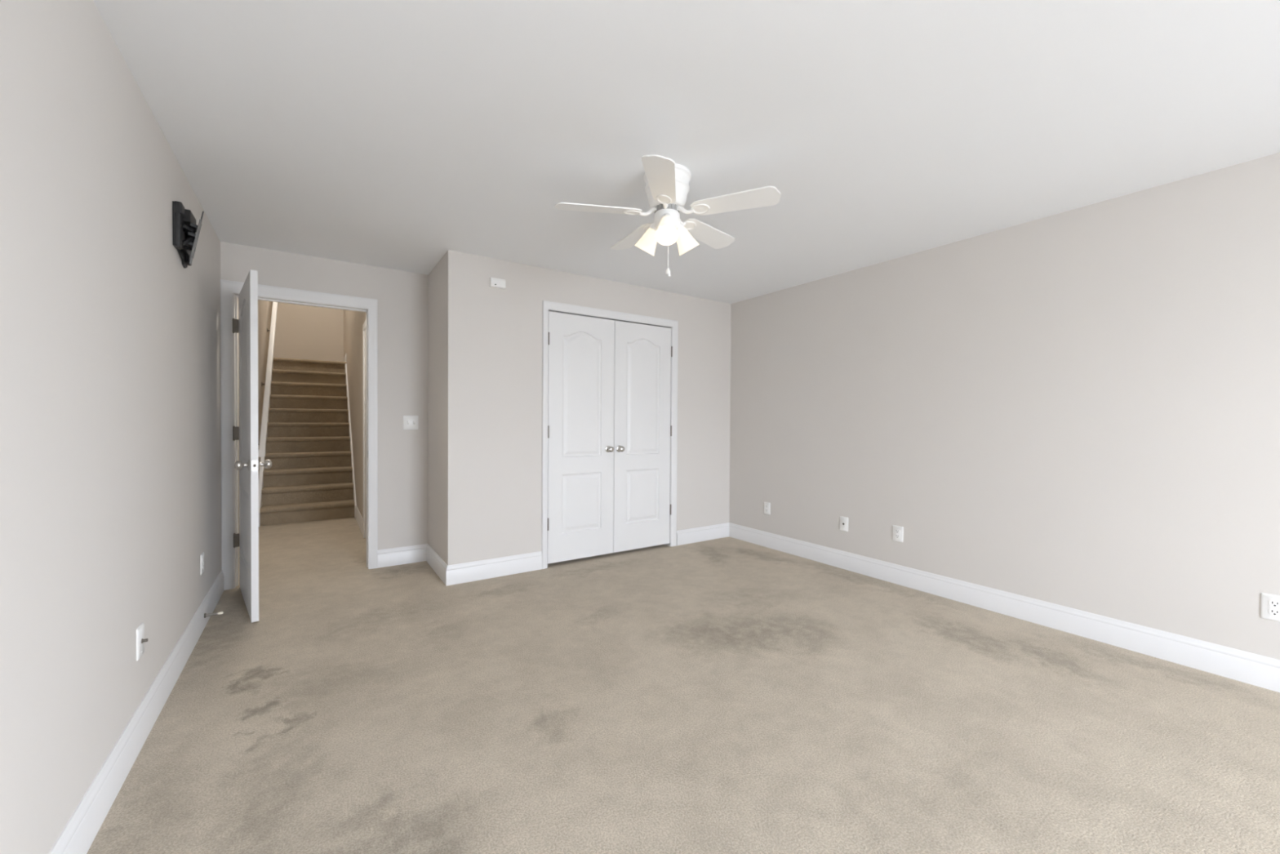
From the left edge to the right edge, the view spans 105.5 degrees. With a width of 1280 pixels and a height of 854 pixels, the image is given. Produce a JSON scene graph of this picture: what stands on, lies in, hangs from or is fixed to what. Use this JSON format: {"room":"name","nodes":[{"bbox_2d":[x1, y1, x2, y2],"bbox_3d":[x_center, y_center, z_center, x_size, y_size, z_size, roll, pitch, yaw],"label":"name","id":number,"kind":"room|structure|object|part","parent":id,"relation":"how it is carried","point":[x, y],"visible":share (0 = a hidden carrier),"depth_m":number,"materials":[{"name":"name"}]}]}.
{"room":"empty bedroom","nodes":[
{"label":"empty bedroom","id":0,"kind":"room"},
{"bbox_2d":[0,0,274,853],"bbox_3d":[-2.430,-1.190,2.554,0.110,4.700,12.960,0,1,-34],"label":"wall","id":1,"kind":"structure","parent":0,"point":[110,384],"depth_m":1.40,"materials":[{"name":"beige paint"}]},
{"bbox_2d":[48,570,224,853],"bbox_3d":[-0.886,1.125,0.369,0.015,0.143,7.328,0,1,-34],"label":"baseboard","id":2,"kind":"structure","parent":1,"relation":"attached to","point":[77,837],"depth_m":1.66,"materials":[{"name":"white wood"}]},
{"bbox_2d":[136,622,148,660],"bbox_3d":[-1.851,0.797,1.815,0.022,0.116,0.078,0,1,-34],"label":"cable plate","id":3,"kind":"object","parent":1,"relation":"attached to","point":[140,640],"visible":1,"depth_m":1.80,"materials":[{"name":"white plastic"}]},
{"bbox_3d":[-1.858,0.797,1.810,0.006,0.116,0.078,0,1,-34],"label":"plate","id":4,"kind":"part","parent":3,"relation":"part of","materials":[{"name":"white plastic"}]},
{"bbox_2d":[172,200,204,268],"bbox_3d":[-2.194,-0.929,2.385,0.092,0.279,0.300,0,1,-34],"label":"mount","id":5,"kind":"object","parent":1,"relation":"attached to","point":[184,238],"visible":1,"depth_m":2.34,"materials":[{"name":"black metal"}]},
{"bbox_3d":[-2.231,-0.918,2.363,0.006,0.247,0.295,0,1,-34],"label":"wall plate","id":6,"kind":"part","parent":5,"relation":"part of","materials":[{"name":"black metal"}]},
{"bbox_3d":[-2.180,-0.956,2.340,0.020,0.024,0.045,0,1,11],"label":"arm","id":7,"kind":"part","parent":5,"relation":"part of"},
{"bbox_3d":[-2.182,-0.891,2.340,0.020,0.049,0.049,0,1,7],"label":"arm","id":8,"kind":"part","parent":5,"relation":"part of"},
{"bbox_3d":[-2.149,-0.910,2.355,0.045,0.194,0.009,0,1,-34],"label":"rail","id":9,"kind":"part","parent":5,"relation":"part of","materials":[{"name":"grey metal"}]},
{"bbox_3d":[-2.186,-0.929,2.401,0.053,0.279,0.120,0,1,-42],"label":"plate","id":10,"kind":"part","parent":5,"relation":"part of","materials":[{"name":"grey metal"}]},
{"bbox_2d":[200,551,204,574],"bbox_3d":[-2.531,0.788,2.817,0.008,0.116,0.080,0,1,-34],"label":"outlet","id":11,"kind":"object","parent":1,"relation":"attached to","point":[202,553],"visible":1,"depth_m":2.80,"materials":[{"name":"white plastic"}]},
{"bbox_2d":[204,611,222,617],"bbox_3d":[-2.468,1.083,2.817,0.083,0.025,0.025,0,1,-34],"label":"door stop","id":12,"kind":"object","parent":1,"relation":"attached to","point":[206,615],"visible":1,"depth_m":2.81,"materials":[{"name":"silver metal"}]},
{"bbox_2d":[257,302,277,457],"bbox_3d":[-4.886,-1.003,6.407,0.100,2.619,2.830,0,1,-34],"label":"handrail","id":13,"kind":"object","parent":1,"relation":"attached to","point":[262,445],"visible":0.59,"depth_m":5.96,"materials":[{"name":"white wood"}]},
{"bbox_2d":[274,302,343,361],"bbox_3d":[-5.619,-1.280,8.283,1.195,4.700,0.110,0,1,-34],"label":"wall","id":14,"kind":"structure","parent":0,"point":[302,331],"depth_m":8.23,"materials":[{"name":"beige paint"}]},
{"bbox_2d":[220,241,428,550],"bbox_3d":[-1.235,-0.078,4.621,4.174,2.440,0.115,0,1,-34],"label":"wall","id":15,"kind":"structure","parent":0,"point":[402,296],"depth_m":4.01,"materials":[{"name":"beige paint"}]},
{"bbox_2d":[232,269,271,622],"bbox_3d":[-2.543,0.110,3.155,0.176,2.060,0.852,0,1,-43],"label":"door","id":16,"kind":"structure","parent":15,"relation":"in","point":[248,464],"depth_m":2.92,"materials":[{"name":"white wood"}]},
{"bbox_3d":[-2.340,0.225,2.862,0.070,0.066,0.066,0,1,-43],"label":"knob","id":17,"kind":"part","parent":16,"relation":"part of","materials":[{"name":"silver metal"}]},
{"bbox_3d":[-2.541,0.110,3.152,0.035,2.060,0.826,0,1,-43],"label":"panel","id":18,"kind":"part","parent":16,"relation":"part of","materials":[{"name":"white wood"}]},
{"bbox_3d":[-2.259,0.226,2.852,0.025,0.057,0.002,0,1,-43],"label":"latch plate","id":19,"kind":"part","parent":16,"relation":"part of","materials":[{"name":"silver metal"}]},
{"bbox_3d":[-2.263,0.225,2.934,0.070,0.066,0.066,0,1,-43],"label":"knob","id":20,"kind":"part","parent":16,"relation":"part of","materials":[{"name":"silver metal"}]},
{"bbox_2d":[220,279,377,590],"bbox_3d":[-2.563,0.058,3.724,0.967,2.174,0.140,0,1,-34],"label":"door frame","id":21,"kind":"structure","parent":15,"relation":"attached to","point":[230,291],"depth_m":3.50,"materials":[{"name":"white wood"}]},
{"bbox_2d":[377,543,427,568],"bbox_3d":[-1.976,1.073,4.065,0.382,0.143,0.015,0,1,-34],"label":"baseboard","id":22,"kind":"structure","parent":15,"relation":"attached to","point":[412,553],"depth_m":4.05,"materials":[{"name":"white wood"}]},
{"bbox_2d":[403,415,418,429],"bbox_3d":[-1.921,-0.036,4.082,0.116,0.120,0.017,0,1,-34],"label":"light switch","id":23,"kind":"object","parent":15,"relation":"attached to","point":[410,422],"visible":1,"depth_m":4.08,"materials":[{"name":"white plastic"}]},
{"bbox_2d":[343,310,365,516],"bbox_3d":[-3.638,-1.244,6.303,0.110,4.700,5.387,0,1,-34],"label":"wall","id":24,"kind":"structure","parent":0,"point":[353,321],"depth_m":6.00,"materials":[{"name":"beige paint"}]},
{"bbox_2d":[355,506,363,535],"bbox_3d":[-3.154,1.048,5.476,0.015,0.143,1.140,0,1,-34],"label":"baseboard","id":25,"kind":"structure","parent":24,"relation":"attached to","point":[358,517],"depth_m":5.50,"materials":[{"name":"white wood"}]},
{"bbox_2d":[362,320,366,539],"bbox_3d":[-2.582,0.049,4.616,0.019,2.170,0.900,0,1,-34],"label":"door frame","id":26,"kind":"structure","parent":24,"relation":"in","point":[364,337],"depth_m":4.92,"materials":[{"name":"white wood"}]},
{"bbox_3d":[-2.576,0.078,4.620,0.006,2.092,0.764,0,1,-34],"label":"panel","id":27,"kind":"part","parent":26,"relation":"part of","materials":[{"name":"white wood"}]},
{"bbox_2d":[427,254,444,561],"bbox_3d":[-1.592,-0.071,3.922,0.100,2.440,0.648,0,1,-34],"label":"wall","id":28,"kind":"structure","parent":0,"point":[436,287],"depth_m":3.88,"materials":[{"name":"beige paint"}]},
{"bbox_2d":[426,543,448,586],"bbox_3d":[-1.615,1.078,3.856,0.015,0.143,0.763,0,1,-34],"label":"baseboard","id":29,"kind":"structure","parent":28,"relation":"attached to","point":[433,559],"depth_m":3.81,"materials":[{"name":"white wood"}]},
{"bbox_2d":[444,249,731,564],"bbox_3d":[-0.253,-0.068,4.369,2.822,2.440,0.100,0,1,-34],"label":"wall","id":30,"kind":"structure","parent":0,"point":[493,335],"depth_m":3.83,"materials":[{"name":"beige paint"}]},
{"bbox_2d":[446,551,542,585],"bbox_3d":[-1.105,1.083,3.747,0.740,0.143,0.015,0,1,-34],"label":"baseboard","id":31,"kind":"structure","parent":30,"relation":"attached to","point":[469,571],"depth_m":3.73,"materials":[{"name":"white wood"}]},
{"bbox_2d":[489,277,505,288],"bbox_3d":[-1.086,-1.099,3.714,0.114,0.068,0.032,0,1,-34],"label":"sensor","id":32,"kind":"object","parent":30,"relation":"attached to","point":[494,282],"visible":1,"depth_m":3.70,"materials":[{"name":"white plastic"}]},
{"bbox_2d":[547,311,614,564],"bbox_3d":[-0.487,0.089,4.141,0.633,2.068,0.100,0,1,-34],"label":"door","id":33,"kind":"structure","parent":30,"relation":"in","point":[581,348],"depth_m":4.14,"materials":[{"name":"white wood"}]},
{"bbox_3d":[-0.262,0.195,4.272,0.061,0.061,0.065,0,1,-34],"label":"knob","id":34,"kind":"part","parent":33,"relation":"part of","materials":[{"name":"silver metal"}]},
{"bbox_2d":[541,300,678,568],"bbox_3d":[-0.244,0.065,4.366,1.381,2.174,0.119,0,1,-34],"label":"door frame","id":35,"kind":"structure","parent":30,"relation":"attached to","point":[548,306],"depth_m":4.26,"materials":[{"name":"white wood"}]},
{"bbox_2d":[613,320,672,552],"bbox_3d":[0.044,0.088,4.497,0.637,2.068,0.100,0,1,-34],"label":"door","id":36,"kind":"structure","parent":30,"relation":"in","point":[643,353],"depth_m":4.50,"materials":[{"name":"white wood"}]},
{"bbox_3d":[-0.169,0.195,4.334,0.061,0.061,0.065,0,1,-34],"label":"knob","id":37,"kind":"part","parent":36,"relation":"part of","materials":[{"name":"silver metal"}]},
{"bbox_2d":[676,522,728,545],"bbox_3d":[0.651,1.079,4.925,0.706,0.143,0.015,0,1,-34],"label":"baseboard","id":38,"kind":"structure","parent":30,"relation":"attached to","point":[689,535],"depth_m":4.90,"materials":[{"name":"white wood"}]},
{"bbox_2d":[86,517,1279,853],"bbox_3d":[-0.705,1.185,3.834,4.414,0.060,13.120,0,1,-34],"label":"floor","id":39,"kind":"structure","parent":0,"point":[728,695],"depth_m":1.94,"materials":[{"name":"beige carpet"}]},
{"bbox_2d":[258,357,356,526],"bbox_3d":[-4.730,0.033,6.961,0.973,2.118,3.109,0,1,-34],"label":"staircase","id":40,"kind":"structure","parent":39,"relation":"on","point":[310,477],"depth_m":6.41,"materials":[{"name":"carpet"}]},
{"bbox_2d":[93,0,1279,303],"bbox_3d":[0.852,-1.286,1.504,4.414,0.080,7.583,0,1,-34],"label":"ceiling","id":41,"kind":"structure","parent":0,"point":[397,135],"depth_m":1.96,"materials":[{"name":"white paint"}]},
{"bbox_2d":[555,154,780,276],"bbox_3d":[0.128,-1.007,2.475,1.059,0.512,1.042,0,1,-34],"label":"ceiling fan","id":42,"kind":"object","parent":41,"relation":"hanging from","point":[667,188],"visible":1,"depth_m":2.36,"materials":[{"name":"white plastic"}]},
{"bbox_3d":[-0.203,-1.064,2.376,0.420,0.035,0.135,0,1,-11],"label":"blade","id":43,"kind":"part","parent":42,"relation":"part of","materials":[{"name":"white wood"}]},
{"bbox_3d":[-0.031,-1.067,2.743,0.135,0.035,0.420,0,1,-29],"label":"blade","id":44,"kind":"part","parent":42,"relation":"part of","materials":[{"name":"white wood"}]},
{"bbox_3d":[0.031,-0.951,2.503,0.111,0.143,0.130,0,1,-34],"label":"lamp shade","id":45,"kind":"part","parent":42,"relation":"part of","materials":[{"name":"beige glass"}]},
{"bbox_3d":[0.041,-1.073,2.423,0.093,0.050,0.022,0,1,-11],"label":"blade arm","id":46,"kind":"part","parent":42,"relation":"part of","materials":[{"name":"white metal"}]},
{"bbox_3d":[0.092,-1.059,2.099,0.135,0.035,0.420,0,1,7],"label":"blade","id":47,"kind":"part","parent":42,"relation":"part of","materials":[{"name":"white wood"}]},
{"bbox_3d":[0.123,-1.071,2.345,0.022,0.050,0.093,0,1,7],"label":"blade arm","id":48,"kind":"part","parent":42,"relation":"part of","materials":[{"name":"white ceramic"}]},
{"bbox_3d":[0.128,-0.970,2.344,0.056,0.081,0.062,0,1,-34],"label":"bulb","id":49,"kind":"part","parent":42,"relation":"part of","materials":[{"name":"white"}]},
{"bbox_3d":[0.125,-0.949,2.320,0.117,0.143,0.125,0,1,-34],"label":"lamp shade","id":50,"kind":"part","parent":42,"relation":"part of","materials":[{"name":"beige glass"}]},
{"bbox_3d":[0.223,-1.071,2.400,0.093,0.050,0.022,1,1,25],"label":"blade arm","id":51,"kind":"part","parent":42,"relation":"part of","materials":[{"name":"white metal"}]},
{"bbox_3d":[0.240,-0.950,2.493,0.132,0.143,0.114,0,1,-34],"label":"lamp shade","id":52,"kind":"part","parent":42,"relation":"part of","materials":[{"name":"beige glass"}]},
{"bbox_3d":[0.371,-1.064,2.693,0.135,0.035,0.420,1,1,43],"label":"blade","id":53,"kind":"part","parent":42,"relation":"part of","materials":[{"name":"white wood"}]},
{"bbox_3d":[0.448,-1.059,2.295,0.420,0.035,0.135,1,1,25],"label":"blade","id":54,"kind":"part","parent":42,"relation":"part of","materials":[{"name":"white wood"}]},
{"bbox_2d":[728,152,1279,659],"bbox_3d":[2.620,-0.030,2.716,0.110,2.440,7.573,0,1,-34],"label":"wall","id":55,"kind":"structure","parent":0,"point":[1078,408],"depth_m":2.88,"materials":[{"name":"beige paint"}]},
{"bbox_2d":[764,502,770,515],"bbox_3d":[1.224,0.784,4.695,0.008,0.116,0.080,0,1,-34],"label":"outlet","id":56,"kind":"object","parent":55,"relation":"attached to","point":[766,504],"visible":1,"depth_m":4.69,"materials":[{"name":"white plastic"}]},
{"bbox_2d":[839,515,848,531],"bbox_3d":[1.679,0.799,4.014,0.012,0.116,0.078,0,1,-34],"label":"cable plate","id":57,"kind":"object","parent":55,"relation":"attached to","point":[843,521],"visible":1,"depth_m":4.01,"materials":[{"name":"white plastic"}]},
{"bbox_2d":[892,524,903,542],"bbox_3d":[1.929,0.798,3.643,0.008,0.116,0.080,0,1,-34],"label":"outlet","id":58,"kind":"object","parent":55,"relation":"attached to","point":[897,531],"visible":1,"depth_m":3.64,"materials":[{"name":"white plastic"}]},
{"bbox_2d":[728,522,1279,692],"bbox_3d":[2.771,1.124,2.383,0.015,0.143,6.600,0,1,-34],"label":"baseboard","id":59,"kind":"structure","parent":55,"relation":"attached to","point":[1259,670],"depth_m":2.85,"materials":[{"name":"white wood"}]},
{"bbox_2d":[1260,592,1279,621],"bbox_3d":[2.888,0.823,2.213,0.008,0.116,0.080,0,1,-34],"label":"outlet","id":60,"kind":"object","parent":55,"relation":"attached to","point":[1269,603],"visible":1,"depth_m":2.22,"materials":[{"name":"white plastic"}]},
{"bbox_2d":[1268,600,1279,607],"bbox_3d":[2.886,0.804,2.211,0.003,0.028,0.034,0,1,-34],"label":"socket","id":61,"kind":"object","parent":60,"relation":"attached to","point":[1272,603],"depth_m":2.21,"materials":[{"name":"white plastic"}]},
{"bbox_2d":[1268,608,1279,616],"bbox_3d":[2.886,0.843,2.212,0.003,0.028,0.034,0,1,-34],"label":"socket","id":62,"kind":"object","parent":60,"relation":"attached to","point":[1272,611],"depth_m":2.21,"materials":[{"name":"white plastic"}]}
]}

